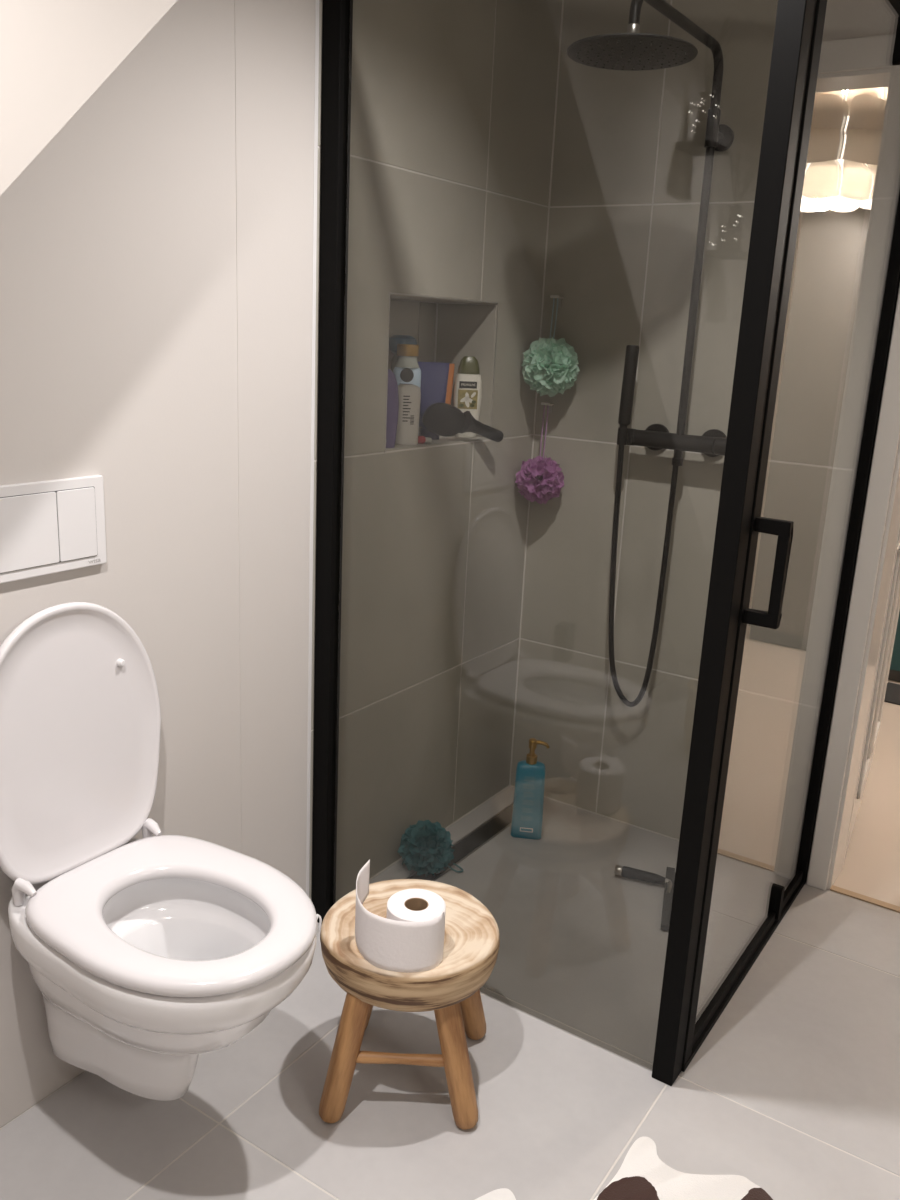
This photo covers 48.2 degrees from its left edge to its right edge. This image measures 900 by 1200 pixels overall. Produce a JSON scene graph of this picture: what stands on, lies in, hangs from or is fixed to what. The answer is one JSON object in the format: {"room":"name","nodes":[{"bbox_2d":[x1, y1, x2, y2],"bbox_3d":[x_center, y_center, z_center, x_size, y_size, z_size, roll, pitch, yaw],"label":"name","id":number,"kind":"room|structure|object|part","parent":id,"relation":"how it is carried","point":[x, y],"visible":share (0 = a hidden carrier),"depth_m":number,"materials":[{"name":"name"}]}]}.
{"room":"bathroom","nodes":[
{"label":"bathroom","id":0,"kind":"room"},
{"bbox_2d":[0,0,176,195],"bbox_3d":[-0.819,-0.108,1.036,0.268,2.200,2.200,12,18,32],"label":"ceiling","id":1,"kind":"structure","parent":0,"point":[55,55],"depth_m":1.17,"materials":[{"name":"white paint"}]},
{"bbox_2d":[0,0,315,1127],"bbox_3d":[-1.038,-0.142,1.218,0.301,2.250,2.264,12,18,32],"label":"wall","id":2,"kind":"structure","parent":0,"point":[156,253],"depth_m":1.76,"materials":[{"name":"grey paint"}]},
{"bbox_2d":[0,475,106,583],"bbox_3d":[-0.632,-0.112,1.571,0.013,0.147,0.220,12,18,32],"label":"flush plate","id":3,"kind":"object","parent":2,"relation":"attached to","point":[57,525],"visible":1,"depth_m":1.57,"materials":[{"name":"white plastic"}]},
{"bbox_2d":[0,602,316,1100],"bbox_3d":[-0.445,0.442,1.582,0.512,0.818,0.358,12,18,32],"label":"toilet","id":4,"kind":"object","parent":2,"relation":"attached to","point":[147,956],"visible":1,"depth_m":1.62,"materials":[{"name":"white ceramic"}]},
{"bbox_3d":[-0.618,0.226,1.649,0.041,0.451,0.356,12,18,32],"label":"lid","id":5,"kind":"part","parent":4,"relation":"part of","materials":[{"name":"white plastic"}]},
{"bbox_3d":[-0.457,0.666,1.643,0.509,0.353,0.354,12,18,32],"label":"bowl","id":6,"kind":"part","parent":4,"relation":"part of","materials":[{"name":"white ceramic"}]},
{"bbox_3d":[-0.420,0.485,1.575,0.450,0.024,0.358,12,18,32],"label":"seat","id":7,"kind":"part","parent":4,"relation":"part of","materials":[{"name":"white plastic"}]},
{"bbox_2d":[316,914,321,935],"bbox_3d":[-0.217,0.511,1.575,0.034,0.036,0.010,-3,16,-20],"label":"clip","id":8,"kind":"object","parent":4,"relation":"on","point":[318,915],"visible":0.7,"depth_m":1.58,"materials":[{"name":"white plastic"}]},
{"bbox_2d":[0,680,899,1199],"bbox_3d":[0.661,0.846,2.341,3.500,0.080,5.590,12,18,32],"label":"floor","id":9,"kind":"structure","parent":0,"point":[793,1091],"depth_m":1.91,"materials":[{"name":"grey tile"}]},
{"bbox_2d":[319,879,499,1129],"bbox_3d":[-0.078,0.735,1.853,0.322,0.320,0.310,2,15,-2],"label":"stool","id":10,"kind":"object","parent":9,"relation":"on","point":[450,989],"visible":0.77,"depth_m":1.74,"materials":[{"name":"brown wood"}]},
{"bbox_3d":[-0.183,0.793,1.758,0.047,0.245,0.047,18,8,31],"label":"leg","id":11,"kind":"part","parent":10,"relation":"part of","materials":[{"name":"orange wood"}]},
{"bbox_3d":[-0.161,0.743,1.945,0.047,0.248,0.047,28,30,26],"label":"leg","id":12,"kind":"part","parent":10,"relation":"part of","materials":[{"name":"orange wood"}]},
{"bbox_2d":[355,859,445,972],"bbox_3d":[-0.086,0.536,1.703,0.156,0.146,0.104,4,15,5],"label":"toilet roll","id":13,"kind":"object","parent":10,"relation":"on","point":[410,938],"visible":1,"depth_m":1.67,"materials":[{"name":"white paper"}]},
{"bbox_3d":[-0.070,0.623,1.821,0.319,0.088,0.313,12,18,32],"label":"seat","id":14,"kind":"part","parent":10,"relation":"part of","materials":[{"name":"brown wood"}]},
{"bbox_3d":[0.011,0.802,1.759,0.047,0.246,0.047,-5,8,35],"label":"leg","id":15,"kind":"part","parent":10,"relation":"part of","materials":[{"name":"orange wood"}]},
{"bbox_3d":[0.033,0.752,1.946,0.047,0.248,0.047,9,32,33],"label":"leg","id":16,"kind":"part","parent":10,"relation":"part of","materials":[{"name":"orange wood"}]},
{"bbox_2d":[404,803,512,880],"bbox_3d":[0.016,0.679,2.689,0.066,0.005,0.780,12,18,32],"label":"linear drain","id":17,"kind":"object","parent":9,"relation":"on","point":[470,843],"visible":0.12,"depth_m":2.77,"materials":[{"name":"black metal"}]},
{"bbox_2d":[397,820,463,875],"bbox_3d":[-0.060,0.636,2.591,0.150,0.146,0.149,-8,19,-36],"label":"loofah","id":18,"kind":"object","parent":17,"relation":"on","point":[425,846],"visible":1,"depth_m":2.55,"materials":[{"name":"teal plastic"}]},
{"bbox_3d":[0.013,0.689,2.598,0.045,0.020,0.027,6,15,12],"label":"cord","id":19,"kind":"part","parent":18,"relation":"part of","materials":[{"name":"teal fabric"}]},
{"bbox_2d":[511,738,549,839],"bbox_3d":[0.221,0.518,2.772,0.089,0.287,0.051,4,15,6],"label":"pump bottle","id":20,"kind":"object","parent":9,"relation":"on","point":[527,813],"visible":1,"depth_m":2.76,"materials":[{"name":"teal plastic"}]},
{"bbox_2d":[523,776,535,820],"bbox_3d":[0.216,0.544,2.757,0.036,0.131,0.004,4,15,6],"label":"print","id":21,"kind":"object","parent":20,"relation":"on","point":[529,782],"depth_m":2.76,"materials":[{"name":"teal"}]},
{"bbox_2d":[312,0,816,1085],"bbox_3d":[0.105,-0.137,1.885,0.895,2.000,0.050,12,18,32],"label":"shower frame","id":22,"kind":"object","parent":9,"relation":"on","point":[794,24],"visible":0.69,"depth_m":1.79,"materials":[{"name":"black metal"}]},
{"bbox_3d":[0.460,-0.059,1.660,0.041,2.000,0.050,12,18,32],"label":"corner post","id":23,"kind":"part","parent":22,"relation":"part of","materials":[{"name":"black metal"}]},
{"bbox_2d":[681,0,899,1071],"bbox_3d":[0.747,-0.140,2.014,0.092,2.000,0.872,12,18,32],"label":"shower door","id":24,"kind":"structure","parent":22,"relation":"attached to","point":[780,898],"depth_m":2.05,"materials":[{"name":"clear glass"}]},
{"bbox_3d":[0.669,0.815,2.276,0.034,0.014,0.844,12,18,32],"label":"floor rail","id":25,"kind":"part","parent":24,"relation":"part of","materials":[{"name":"black metal"}]},
{"bbox_3d":[0.683,0.789,2.286,0.018,0.025,0.803,12,18,32],"label":"rail","id":26,"kind":"part","parent":24,"relation":"part of","materials":[{"name":"black metal"}]},
{"bbox_3d":[0.528,-0.044,1.672,0.060,0.181,0.018,12,18,32],"label":"handle","id":27,"kind":"part","parent":24,"relation":"part of","materials":[{"name":"black metal"}]},
{"bbox_3d":[0.775,-1.092,1.780,0.026,0.030,0.806,12,18,32],"label":"rail","id":28,"kind":"part","parent":24,"relation":"part of","materials":[{"name":"black metal"}]},
{"bbox_2d":[475,1136,772,1199],"bbox_3d":[0.173,1.044,1.352,0.668,0.006,0.931,12,18,32],"label":"cowhide rug","id":29,"kind":"object","parent":9,"relation":"on","point":[642,1175],"visible":1,"depth_m":1.66,"materials":[{"name":"white fur"}]},
{"bbox_2d":[614,865,675,931],"bbox_3d":[0.489,0.730,2.519,0.169,0.033,0.280,6,16,13],"label":"squeegee","id":30,"kind":"object","parent":9,"relation":"on","point":[624,871],"visible":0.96,"depth_m":2.57,"materials":[{"name":"silver metal"}]},
{"bbox_3d":[0.438,0.701,2.608,0.020,0.025,0.025,8,16,20],"label":"handle","id":31,"kind":"part","parent":30,"relation":"part of","materials":[{"name":"silver metal"}]},
{"bbox_3d":[0.498,0.709,2.586,0.111,0.028,0.028,8,16,20],"label":"handle","id":32,"kind":"part","parent":30,"relation":"part of","materials":[{"name":"black plastic"}]},
{"bbox_2d":[884,682,899,704],"bbox_3d":[1.856,0.390,4.073,0.205,0.008,0.255,12,18,32],"label":"doormat","id":33,"kind":"object","parent":9,"relation":"on","point":[892,695],"visible":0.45,"depth_m":4.08,"materials":[{"name":"grey fabric"}]},
{"bbox_2d":[888,611,899,681],"bbox_3d":[2.064,-0.402,4.179,0.240,1.500,0.400,12,18,32],"label":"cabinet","id":34,"kind":"object","parent":9,"relation":"on","point":[894,672],"visible":0.24,"depth_m":4.22,"materials":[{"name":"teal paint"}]},
{"bbox_2d":[309,0,790,901],"bbox_3d":[0.246,-0.379,2.326,1.180,2.250,1.034,12,18,32],"label":"wall","id":35,"kind":"structure","parent":0,"point":[454,102],"depth_m":2.44,"materials":[{"name":"grey tile"}]},
{"bbox_2d":[306,0,318,895],"bbox_3d":[-0.302,-0.337,2.072,0.052,2.250,0.010,12,18,32],"label":"trim","id":36,"kind":"structure","parent":35,"relation":"attached to","point":[317,1],"depth_m":2.05,"materials":[{"name":"white plastic"}]},
{"bbox_2d":[386,369,398,447],"bbox_3d":[-0.152,-0.439,2.304,0.068,0.176,0.046,-5,17,-26],"label":"bottle","id":37,"kind":"object","parent":35,"relation":"on","point":[392,393],"visible":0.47,"depth_m":2.29,"materials":[{"name":"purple plastic"}]},
{"bbox_2d":[389,335,416,371],"bbox_3d":[-0.123,-0.536,2.529,0.074,0.250,0.074,12,18,32],"label":"bottle","id":38,"kind":"object","parent":35,"relation":"on","point":[394,340],"visible":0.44,"depth_m":2.48,"materials":[{"name":"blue plastic"}]},
{"bbox_2d":[393,344,420,435],"bbox_3d":[-0.106,-0.507,2.462,0.068,0.230,0.060,0,15,-12],"label":"bottle","id":39,"kind":"object","parent":35,"relation":"on","point":[407,370],"visible":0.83,"depth_m":2.43,"materials":[{"name":"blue plastic"}]},
{"bbox_2d":[400,368,413,384],"bbox_3d":[-0.105,-0.531,2.431,0.034,0.056,0.002,0,15,-12],"label":"print","id":40,"kind":"object","parent":39,"relation":"attached to","point":[406,374],"depth_m":2.43,"materials":[{"name":"black"}]},
{"bbox_2d":[395,384,420,444],"bbox_3d":[-0.103,-0.442,2.396,0.062,0.139,0.037,-1,16,-14],"label":"bottle","id":41,"kind":"object","parent":35,"relation":"on","point":[409,395],"visible":0.84,"depth_m":2.38,"materials":[{"name":"white plastic"}]},
{"bbox_2d":[402,396,413,422],"bbox_3d":[-0.098,-0.449,2.376,0.028,0.067,0.001,-1,16,-14],"label":"print","id":42,"kind":"object","parent":41,"relation":"attached to","point":[403,396],"depth_m":2.38},
{"bbox_2d":[418,436,431,443],"bbox_3d":[-0.067,-0.386,2.425,0.046,0.018,0.019,-3,16,-21],"label":"tube","id":43,"kind":"object","parent":35,"relation":"on","point":[421,439],"visible":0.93,"depth_m":2.42,"materials":[{"name":"red plastic"}]},
{"bbox_2d":[417,361,449,439],"bbox_3d":[-0.048,-0.501,2.527,0.061,0.189,0.061,14,19,37],"label":"tube","id":44,"kind":"object","parent":35,"relation":"on","point":[434,375],"visible":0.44,"depth_m":2.51,"materials":[{"name":"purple plastic"}]},
{"bbox_3d":[-0.014,-0.544,2.414,0.007,0.347,0.459,12,18,32],"label":"niche edge trim","id":45,"kind":"part","parent":35,"relation":"part of","materials":[{"name":"grey tile"}]},
{"bbox_2d":[439,364,454,435],"bbox_3d":[-0.024,-0.523,2.624,0.064,0.184,0.036,1,15,-7],"label":"tube","id":46,"kind":"object","parent":35,"relation":"on","point":[451,366],"visible":0.16,"depth_m":2.61,"materials":[{"name":"orange plastic"}]},
{"bbox_2d":[422,403,503,441],"bbox_3d":[0.033,-0.445,2.520,0.234,0.101,0.060,-8,19,-36],"label":"brush","id":47,"kind":"object","parent":35,"relation":"on","point":[442,419],"visible":1,"depth_m":2.49,"materials":[{"name":"black plastic"}]},
{"bbox_3d":[0.076,-0.441,2.556,0.124,0.079,0.059,-9,19,-36],"label":"handle","id":48,"kind":"part","parent":47,"relation":"part of","materials":[{"name":"black plastic"}]},
{"bbox_2d":[453,356,481,437],"bbox_3d":[0.045,-0.526,2.607,0.073,0.205,0.045,1,15,-7],"label":"bottle","id":49,"kind":"object","parent":35,"relation":"on","point":[468,383],"visible":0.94,"depth_m":2.58,"materials":[{"name":"white plastic"}]},
{"bbox_2d":[458,389,477,408],"bbox_3d":[0.045,-0.517,2.589,0.050,0.048,0.005,1,15,-7],"label":"picture","id":50,"kind":"object","parent":49,"relation":"on","point":[461,393],"depth_m":2.59},
{"bbox_2d":[511,0,899,881],"bbox_3d":[1.130,-0.514,2.277,2.650,2.620,0.120,12,18,32],"label":"wall","id":51,"kind":"structure","parent":0,"point":[629,157],"depth_m":2.57,"materials":[{"name":"grey tile"}]},
{"bbox_2d":[541,402,553,412],"bbox_3d":[0.268,-0.529,2.772,0.025,0.030,0.030,12,18,32],"label":"wall hook","id":52,"kind":"object","parent":51,"relation":"attached to","point":[542,403],"visible":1,"depth_m":2.77,"materials":[{"name":"silver metal"}]},
{"bbox_2d":[515,402,564,503],"bbox_3d":[0.250,-0.398,2.744,0.133,0.273,0.136,12,18,32],"label":"loofah","id":53,"kind":"object","parent":52,"relation":"hanging from","point":[548,486],"visible":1,"depth_m":2.73,"materials":[{"name":"purple plastic"}]},
{"bbox_3d":[0.257,-0.455,2.760,0.014,0.170,0.067,5,15,8],"label":"cord","id":54,"kind":"part","parent":53,"relation":"part of","materials":[{"name":"purple fabric"}]},
{"bbox_2d":[550,295,562,307],"bbox_3d":[0.286,-0.800,2.695,0.025,0.030,0.030,12,18,32],"label":"wall hook","id":55,"kind":"object","parent":51,"relation":"attached to","point":[551,296],"visible":1,"depth_m":2.70,"materials":[{"name":"silver metal"}]},
{"bbox_2d":[521,298,579,396],"bbox_3d":[0.267,-0.671,2.656,0.160,0.264,0.160,12,18,32],"label":"loofah","id":56,"kind":"object","parent":55,"relation":"hanging from","point":[550,367],"visible":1,"depth_m":2.63,"materials":[{"name":"teal plastic"}]},
{"bbox_3d":[0.275,-0.738,2.675,0.014,0.143,0.078,5,15,8],"label":"cord","id":57,"kind":"part","parent":56,"relation":"part of","materials":[{"name":"fabric"}]},
{"bbox_3d":[0.294,-0.800,2.707,0.012,0.026,0.003,12,18,32],"label":"plate","id":58,"kind":"part","parent":55,"relation":"part of","materials":[{"name":"silver metal"}]},
{"bbox_2d":[567,0,733,706],"bbox_3d":[0.426,-0.432,2.293,0.292,1.625,0.666,12,18,32],"label":"shower","id":59,"kind":"object","parent":51,"relation":"attached to","point":[632,50],"visible":0.98,"depth_m":2.40,"materials":[{"name":"black metal"}]},
{"bbox_3d":[0.465,-0.421,2.595,0.032,0.043,0.043,12,18,32],"label":"mixer knob","id":60,"kind":"part","parent":59,"relation":"part of","materials":[{"name":"black metal"}]},
{"bbox_3d":[0.483,-1.139,2.121,0.021,0.166,0.494,12,18,32],"label":"arm","id":61,"kind":"part","parent":59,"relation":"part of","materials":[{"name":"black metal"}]},
{"bbox_2d":[672,449,682,465],"bbox_3d":[0.574,-0.361,2.534,0.027,0.043,0.027,12,18,32],"label":"outlet","id":62,"kind":"object","parent":59,"relation":"attached to","point":[677,460],"depth_m":2.52,"materials":[{"name":"black metal"}]},
{"bbox_3d":[0.672,-0.375,2.464,0.043,0.043,0.043,12,18,32],"label":"mixer knob","id":63,"kind":"part","parent":59,"relation":"part of","materials":[{"name":"black metal"}]},
{"bbox_2d":[806,286,899,889],"bbox_3d":[1.404,-0.133,2.095,1.025,2.005,0.016,12,18,32],"label":"trim","id":64,"kind":"structure","parent":51,"relation":"attached to","point":[887,440],"depth_m":2.42,"materials":[{"name":"white paint"}]},
{"bbox_2d":[827,442,899,888],"bbox_3d":[1.433,-0.121,2.168,0.911,1.946,0.130,12,18,32],"label":"trim","id":65,"kind":"structure","parent":51,"relation":"attached to","point":[893,518],"depth_m":2.49,"materials":[{"name":"white paint"}]},
{"bbox_2d":[830,885,899,912],"bbox_3d":[1.356,0.829,2.376,0.885,0.009,0.024,12,18,32],"label":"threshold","id":66,"kind":"structure","parent":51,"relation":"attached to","point":[852,894],"depth_m":2.56,"materials":[{"name":"beige wood"}]},
{"bbox_2d":[843,525,899,864],"bbox_3d":[1.287,-0.301,2.835,0.046,1.917,0.860,10,17,26],"label":"door","id":67,"kind":"structure","parent":51,"relation":"in","point":[892,609],"depth_m":2.76,"materials":[{"name":"white paint"}]},
{"bbox_3d":[1.202,0.179,2.794,0.008,0.700,0.290,10,17,26],"label":"moulding","id":68,"kind":"part","parent":67,"relation":"part of","materials":[{"name":"white paint"}]},
{"bbox_3d":[1.365,0.104,3.101,0.008,0.700,0.280,10,17,26],"label":"moulding","id":69,"kind":"part","parent":67,"relation":"part of","materials":[{"name":"white paint"}]}
]}

